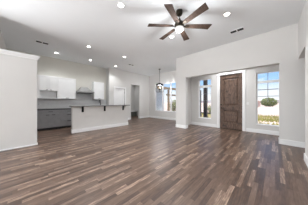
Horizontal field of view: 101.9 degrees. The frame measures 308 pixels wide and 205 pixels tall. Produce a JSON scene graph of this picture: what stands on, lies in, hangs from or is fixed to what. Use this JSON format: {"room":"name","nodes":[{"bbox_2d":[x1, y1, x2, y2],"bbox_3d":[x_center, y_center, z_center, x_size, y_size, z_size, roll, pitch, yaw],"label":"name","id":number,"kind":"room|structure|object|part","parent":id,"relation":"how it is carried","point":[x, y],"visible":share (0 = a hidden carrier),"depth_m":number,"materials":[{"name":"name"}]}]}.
{"room":"living room","nodes":[
{"label":"living room","id":0,"kind":"room"},
{"bbox_2d":[0,30,6,49],"bbox_3d":[-4.959,-0.470,4.000,2.810,3.320,0.150,0,0,44],"label":"wall","id":1,"kind":"structure","parent":0,"point":[2,43],"depth_m":4.02,"materials":[{"name":"paint"}]},
{"bbox_2d":[0,54,36,149],"bbox_3d":[-3.597,-0.010,3.301,0.120,2.400,0.740,0,0,44],"label":"wall partition","id":2,"kind":"structure","parent":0,"point":[18,75],"depth_m":3.26,"materials":[{"name":"paint"}]},
{"bbox_2d":[0,142,37,150],"bbox_3d":[-3.585,1.173,3.301,0.136,0.035,0.756,0,0,44],"label":"baseboard","id":3,"kind":"structure","parent":2,"relation":"attached to","point":[37,142],"depth_m":3.27,"materials":[{"name":"paint"}]},
{"bbox_2d":[0,49,39,60],"bbox_3d":[-3.578,-1.248,3.321,0.230,0.105,0.795,0,0,44],"label":"trim","id":4,"kind":"structure","parent":2,"relation":"attached to","point":[2,51],"depth_m":3.26,"materials":[{"name":"paint"}]},
{"bbox_2d":[7,49,105,108],"bbox_3d":[-4.450,-0.470,6.437,0.150,3.320,4.060,0,0,44],"label":"wall","id":5,"kind":"structure","parent":0,"point":[84,74],"depth_m":6.53,"materials":[{"name":"beige paint"}]},
{"bbox_2d":[37,74,38,97],"bbox_3d":[-5.350,-0.688,5.130,0.377,1.015,0.930,0,0,44],"label":"upper cabinet","id":6,"kind":"object","parent":5,"relation":"attached to","point":[37,74],"visible":0.11,"depth_m":5.33,"materials":[{"name":"white wood"}]},
{"bbox_2d":[39,75,57,98],"bbox_3d":[-4.804,-0.688,5.694,0.377,1.015,0.640,0,0,44],"label":"upper cabinet","id":7,"kind":"object","parent":5,"relation":"attached to","point":[48,85],"visible":1,"depth_m":5.65,"materials":[{"name":"white wood"}]},
{"bbox_3d":[-4.813,-0.863,5.480,0.020,0.655,0.310,0,0,44],"label":"door","id":8,"kind":"part","parent":7,"relation":"part of","materials":[{"name":"white wood"}]},
{"bbox_2d":[39,90,57,98],"bbox_3d":[-4.824,-0.355,5.713,0.320,0.350,0.640,0,0,44],"label":"open shelf","id":9,"kind":"object","parent":7,"relation":"attached to","point":[43,94],"depth_m":5.78,"materials":[{"name":"white wood"}]},
{"bbox_3d":[-4.591,-0.863,5.710,0.020,0.655,0.310,0,0,44],"label":"door","id":10,"kind":"part","parent":7,"relation":"part of","materials":[{"name":"white wood"}]},
{"bbox_2d":[58,77,75,98],"bbox_3d":[-4.327,-0.688,6.186,0.377,1.015,0.730,0,0,44],"label":"upper cabinet","id":11,"kind":"object","parent":5,"relation":"attached to","point":[66,87],"visible":0.98,"depth_m":6.07,"materials":[{"name":"white wood"}]},
{"bbox_2d":[37,93,105,108],"bbox_3d":[-4.393,-0.107,6.381,0.009,0.773,4.058,0,0,44],"label":"backsplash","id":12,"kind":"structure","parent":5,"relation":"attached to","point":[81,99],"depth_m":6.43,"materials":[{"name":"tile"}]},
{"bbox_2d":[76,87,93,93],"bbox_3d":[-3.719,-0.657,6.718,0.489,0.325,0.820,0,0,44],"label":"range hood","id":13,"kind":"object","parent":5,"relation":"attached to","point":[85,90],"visible":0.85,"depth_m":6.62,"materials":[{"name":"metal"}]},
{"bbox_2d":[92,82,103,99],"bbox_3d":[-3.260,-0.675,7.289,0.377,0.990,0.580,0,0,44],"label":"upper cabinet","id":14,"kind":"object","parent":5,"relation":"attached to","point":[97,87],"visible":1,"depth_m":7.17,"materials":[{"name":"white wood"}]},
{"bbox_2d":[106,68,107,104],"bbox_3d":[-2.914,-0.470,7.880,0.350,3.320,0.150,0,0,44],"label":"wall","id":15,"kind":"structure","parent":0,"point":[107,68],"depth_m":7.74,"materials":[{"name":"paint"}]},
{"bbox_2d":[116,85,137,115],"bbox_3d":[-1.914,-0.470,10.064,1.950,3.320,2.400,0,0,44],"label":"wall","id":16,"kind":"structure","parent":0,"point":[134,89],"depth_m":11.23,"materials":[{"name":"paint"}]},
{"bbox_2d":[108,68,148,117],"bbox_3d":[-1.556,-0.470,8.924,0.150,3.320,3.540,0,0,44],"label":"wall","id":17,"kind":"structure","parent":0,"point":[116,77],"depth_m":8.67,"materials":[{"name":"paint"}]},
{"bbox_2d":[115,88,123,104],"bbox_3d":[-2.217,0.141,8.155,0.110,2.073,0.684,0,0,44],"label":"door","id":18,"kind":"structure","parent":17,"relation":"in","point":[119,93],"depth_m":8.16,"materials":[{"name":"wood"}]},
{"bbox_3d":[-2.249,-0.307,8.175,0.020,0.935,0.450,0,0,44],"label":"panel","id":19,"kind":"part","parent":18,"relation":"part of","materials":[{"name":"white wood"}]},
{"bbox_2d":[114,86,125,104],"bbox_3d":[-2.203,0.090,8.131,0.024,2.200,0.890,0,0,44],"label":"trim","id":20,"kind":"structure","parent":17,"relation":"attached to","point":[114,86],"depth_m":8.14,"materials":[{"name":"paint"}]},
{"bbox_2d":[0,0,304,75],"bbox_3d":[-1.838,-2.205,3.241,12.350,0.150,12.100,0,0,44],"label":"ceiling","id":21,"kind":"structure","parent":0,"point":[112,32],"depth_m":3.50,"materials":[{"name":"paint"}]},
{"bbox_2d":[117,2,124,7],"bbox_3d":[-0.723,-2.125,2.732,0.168,0.010,0.168,0,0,44],"label":"recessed light","id":22,"kind":"object","parent":21,"relation":"in","point":[119,4],"visible":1,"depth_m":2.73,"materials":[{"name":"paint"}]},
{"bbox_2d":[156,69,162,91],"bbox_3d":[0.359,-1.396,7.948,0.338,1.468,0.338,0,0,44],"label":"pendant lantern","id":23,"kind":"object","parent":21,"relation":"hanging from","point":[159,84],"visible":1,"depth_m":7.94,"materials":[{"name":"black metal"}]},
{"bbox_2d":[148,2,211,40],"bbox_3d":[0.589,-1.887,2.909,1.414,0.485,1.460,0,0,44],"label":"ceiling fan","id":24,"kind":"object","parent":21,"relation":"hanging from","point":[179,26],"visible":1,"depth_m":2.84,"materials":[{"name":"brown wood"}]},
{"bbox_3d":[0.144,-1.780,2.879,0.594,0.040,0.154,0,0,0],"label":"blade","id":25,"kind":"part","parent":24,"relation":"part of","materials":[{"name":"brown wood"}]},
{"bbox_3d":[0.341,-1.780,3.280,0.154,0.040,0.594,0,0,-30],"label":"blade","id":26,"kind":"part","parent":24,"relation":"part of","materials":[{"name":"brown wood"}]},
{"bbox_3d":[0.392,-1.780,2.509,0.154,0.040,0.594,0,0,30],"label":"blade","id":27,"kind":"part","parent":24,"relation":"part of","materials":[{"name":"brown wood"}]},
{"bbox_3d":[0.589,-1.690,2.909,0.200,0.090,0.200,0,0,44],"label":"light globe","id":28,"kind":"part","parent":24,"relation":"part of","materials":[{"name":"white glass"}]},
{"bbox_3d":[0.786,-1.780,3.309,0.154,0.040,0.594,0,0,30],"label":"blade","id":29,"kind":"part","parent":24,"relation":"part of","materials":[{"name":"brown wood"}]},
{"bbox_3d":[0.838,-1.780,2.538,0.154,0.040,0.594,0,0,-30],"label":"blade","id":30,"kind":"part","parent":24,"relation":"part of","materials":[{"name":"brown wood"}]},
{"bbox_3d":[1.034,-1.780,2.939,0.594,0.040,0.154,0,0,0],"label":"blade","id":31,"kind":"part","parent":24,"relation":"part of","materials":[{"name":"brown wood"}]},
{"bbox_2d":[229,27,244,33],"bbox_3d":[2.450,-2.124,3.696,0.360,0.012,0.170,0,0,44],"label":"ceiling vent","id":32,"kind":"object","parent":21,"relation":"in","point":[241,28],"visible":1,"depth_m":3.68,"materials":[{"name":"metal"}]},
{"bbox_2d":[0,116,307,204],"bbox_3d":[-1.838,1.250,3.241,12.350,0.120,12.100,0,0,44],"label":"floor","id":33,"kind":"structure","parent":0,"point":[144,161],"depth_m":2.29,"materials":[{"name":"brown wood"}]},
{"bbox_2d":[37,110,39,130],"bbox_3d":[-5.239,0.755,5.033,0.648,0.870,0.935,0,0,44],"label":"base cabinet","id":34,"kind":"object","parent":33,"relation":"on","point":[38,111],"visible":0.16,"depth_m":5.13,"materials":[{"name":"grey wood"}]},
{"bbox_2d":[37,108,70,109],"bbox_3d":[-4.164,0.300,6.161,0.624,0.040,4.050,0,0,44],"label":"countertop","id":35,"kind":"structure","parent":34,"relation":"on","point":[49,108],"depth_m":5.66,"materials":[{"name":"stone"}]},
{"bbox_2d":[40,110,59,130],"bbox_3d":[-4.684,0.755,5.606,0.648,0.870,0.660,0,0,44],"label":"base cabinet","id":36,"kind":"object","parent":33,"relation":"on","point":[49,119],"visible":0.97,"depth_m":5.40,"materials":[{"name":"grey wood"}]},
{"bbox_3d":[-4.599,0.785,5.299,0.020,0.590,0.309,0,0,44],"label":"door","id":37,"kind":"part","parent":36,"relation":"part of","materials":[{"name":"grey wood"}]},
{"bbox_3d":[-4.487,0.402,5.415,0.020,0.147,0.632,0,0,44],"label":"drawer","id":38,"kind":"part","parent":36,"relation":"part of","materials":[{"name":"grey wood"}]},
{"bbox_3d":[-4.375,0.785,5.531,0.020,0.590,0.309,0,0,44],"label":"door","id":39,"kind":"part","parent":36,"relation":"part of","materials":[{"name":"grey wood"}]},
{"bbox_2d":[60,109,70,127],"bbox_3d":[-4.212,0.755,6.095,0.648,0.870,0.700,0,0,44],"label":"base cabinet","id":40,"kind":"object","parent":33,"relation":"on","point":[65,114],"visible":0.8,"depth_m":5.80,"materials":[{"name":"grey wood"}]},
{"bbox_3d":[-4.014,0.932,5.904,0.020,0.295,0.672,0,0,44],"label":"drawer","id":41,"kind":"part","parent":40,"relation":"part of","materials":[{"name":"grey wood"}]},
{"bbox_3d":[-4.014,0.630,5.904,0.020,0.280,0.672,0,0,44],"label":"drawer","id":42,"kind":"part","parent":40,"relation":"part of","materials":[{"name":"grey wood"}]},
{"bbox_3d":[-4.014,0.402,5.904,0.020,0.147,0.672,0,0,44],"label":"drawer","id":43,"kind":"part","parent":40,"relation":"part of","materials":[{"name":"grey wood"}]},
{"bbox_2d":[69,105,129,132],"bbox_3d":[-2.498,0.655,5.953,0.910,1.070,2.640,0,0,44],"label":"kitchen island","id":44,"kind":"object","parent":33,"relation":"on","point":[84,118],"visible":0.98,"depth_m":5.46,"materials":[{"name":"paint"}]},
{"bbox_3d":[-2.312,1.117,5.766,0.176,0.145,2.562,0,0,44],"label":"baseboard","id":45,"kind":"part","parent":44,"relation":"part of","materials":[{"name":"paint"}]},
{"bbox_2d":[131,111,136,116],"bbox_3d":[-1.955,0.965,10.834,0.480,0.450,0.850,0,0,44],"label":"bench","id":46,"kind":"object","parent":33,"relation":"on","point":[133,113],"visible":0.5,"depth_m":10.74,"materials":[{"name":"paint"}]},
{"bbox_2d":[149,70,175,117],"bbox_3d":[1.038,-0.470,8.772,3.790,3.320,0.150,0,0,44],"label":"wall","id":47,"kind":"structure","parent":0,"point":[167,77],"depth_m":9.42,"materials":[{"name":"paint"}]},
{"bbox_2d":[149,116,175,119],"bbox_3d":[0.981,1.117,8.712,3.758,0.145,0.016,0,0,44],"label":"baseboard","id":48,"kind":"structure","parent":47,"relation":"attached to","point":[167,118],"depth_m":8.99,"materials":[{"name":"paint"}]},
{"bbox_2d":[156,82,175,111],"bbox_3d":[0.893,-0.375,8.874,2.180,2.030,0.155,0,0,44],"label":"window","id":49,"kind":"structure","parent":47,"relation":"in","point":[170,82],"depth_m":9.14,"materials":[{"name":"paint"}]},
{"bbox_2d":[188,78,190,124],"bbox_3d":[1.934,-0.470,6.757,0.300,3.320,1.800,0,0,44],"label":"wall","id":50,"kind":"structure","parent":0,"point":[189,79],"depth_m":6.74,"materials":[{"name":"paint"}]},
{"bbox_2d":[191,65,278,131],"bbox_3d":[3.396,-0.470,5.676,3.905,3.320,0.180,0,0,44],"label":"wall","id":51,"kind":"structure","parent":0,"point":[250,73],"depth_m":5.15,"materials":[{"name":"paint"}]},
{"bbox_2d":[199,79,210,118],"bbox_3d":[2.603,-0.190,6.384,0.640,2.000,0.155,0,0,44],"label":"window","id":52,"kind":"structure","parent":51,"relation":"in","point":[203,86],"depth_m":6.52,"materials":[{"name":"paint"}]},
{"bbox_2d":[219,72,242,130],"bbox_3d":[3.424,-0.040,5.586,0.910,2.460,0.151,0,0,44],"label":"door","id":53,"kind":"structure","parent":51,"relation":"in","point":[230,85],"depth_m":5.56,"materials":[{"name":"brown wood"}]},
{"bbox_3d":[3.434,-0.475,5.596,0.620,1.230,0.038,0,0,44],"label":"panel","id":54,"kind":"part","parent":53,"relation":"part of","materials":[{"name":"brown wood"}]},
{"bbox_3d":[3.434,0.625,5.596,0.620,0.590,0.038,0,0,44],"label":"panel","id":55,"kind":"part","parent":53,"relation":"part of","materials":[{"name":"brown wood"}]},
{"bbox_2d":[217,69,245,130],"bbox_3d":[3.377,-0.115,5.537,1.170,2.610,0.045,0,0,44],"label":"trim","id":56,"kind":"structure","parent":51,"relation":"attached to","point":[239,71],"depth_m":5.20,"materials":[{"name":"paint"}]},
{"bbox_2d":[191,122,278,135],"bbox_3d":[3.382,1.117,5.553,3.755,0.145,0.016,0,0,44],"label":"baseboard","id":57,"kind":"structure","parent":51,"relation":"attached to","point":[193,123],"depth_m":4.99,"materials":[{"name":"paint"}]},
{"bbox_2d":[256,70,278,126],"bbox_3d":[4.309,-0.150,4.732,0.670,2.040,0.155,0,0,44],"label":"window","id":58,"kind":"structure","parent":51,"relation":"in","point":[277,80],"depth_m":4.89,"materials":[{"name":"paint"}]},
{"bbox_2d":[176,23,304,141],"bbox_3d":[3.164,-0.470,4.174,5.660,3.320,0.200,0,0,44],"label":"wall","id":59,"kind":"structure","parent":0,"point":[279,47],"depth_m":3.76,"materials":[{"name":"paint"}]},
{"bbox_2d":[175,124,304,147],"bbox_3d":[3.153,1.117,4.174,5.676,0.145,0.216,0,0,44],"label":"baseboard","id":60,"kind":"structure","parent":59,"relation":"attached to","point":[280,141],"depth_m":3.47,"materials":[{"name":"paint"}]},
{"bbox_2d":[298,0,307,157],"bbox_3d":[0.408,-0.470,-0.326,0.150,3.320,10.100,0,0,44],"label":"wall","id":61,"kind":"structure","parent":0,"point":[303,20],"depth_m":2.54,"materials":[{"name":"paint"}]},
{"bbox_2d":[304,153,307,166],"bbox_3d":[0.033,1.117,-0.702,0.166,0.145,9.036,0,0,44],"label":"baseboard","id":62,"kind":"structure","parent":61,"relation":"attached to","point":[305,156],"depth_m":2.42,"materials":[{"name":"paint"}]},
{"label":"outside","id":63,"kind":"structure","parent":0,"visible":0},
{"bbox_2d":[164,103,278,124],"bbox_3d":[97.372,1.490,100.591,600.000,0.300,520.000,0,0,44],"label":"ground","id":64,"kind":"structure","parent":63,"point":[262,110],"depth_m":20.94,"materials":[{"name":"soil"}]},
{"bbox_2d":[157,86,175,110],"bbox_3d":[0.008,-0.255,16.902,4.900,3.190,9.700,0,0,44],"label":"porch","id":65,"kind":"object","parent":64,"relation":"on","point":[159,94],"visible":0.24,"depth_m":15.18,"materials":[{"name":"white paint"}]},
{"bbox_3d":[1.805,-0.135,15.566,0.180,2.950,0.180,0,0,44],"label":"post","id":66,"kind":"part","parent":65,"relation":"part of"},
{"bbox_2d":[172,99,175,110],"bbox_3d":[2.924,0.495,18.706,1.833,1.938,1.862,0,0,-18],"label":"shrub","id":67,"kind":"object","parent":64,"relation":"on","point":[174,100],"visible":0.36,"depth_m":18.42,"materials":[{"name":"green plant"}]},
{"bbox_2d":[200,112,278,124],"bbox_3d":[7.009,1.190,10.477,7.601,0.300,6.891,0,0,44],"label":"dry grass","id":68,"kind":"structure","parent":64,"relation":"on","point":[275,118],"depth_m":9.32,"materials":[{"name":"yellow plant"}]},
{"bbox_2d":[261,97,277,106],"bbox_3d":[38.580,-0.073,41.962,4.669,3.332,4.754,0,0,44],"label":"tree","id":69,"kind":"object","parent":64,"relation":"on","point":[269,102],"visible":0.99,"depth_m":41.29,"materials":[{"name":"green plant"}]},
{"bbox_3d":[3.972,1.280,6.691,4.800,0.120,2.060,0,0,44],"label":"porch slab","id":70,"kind":"object","parent":64,"relation":"on","visible":0},
{"bbox_2d":[203,80,207,117],"bbox_3d":[3.320,-0.445,8.059,0.260,3.330,0.260,0,0,44],"label":"porch post","id":71,"kind":"object","parent":70,"relation":"on","point":[205,82],"visible":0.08,"depth_m":8.01,"materials":[{"name":"black wood"}]}
]}

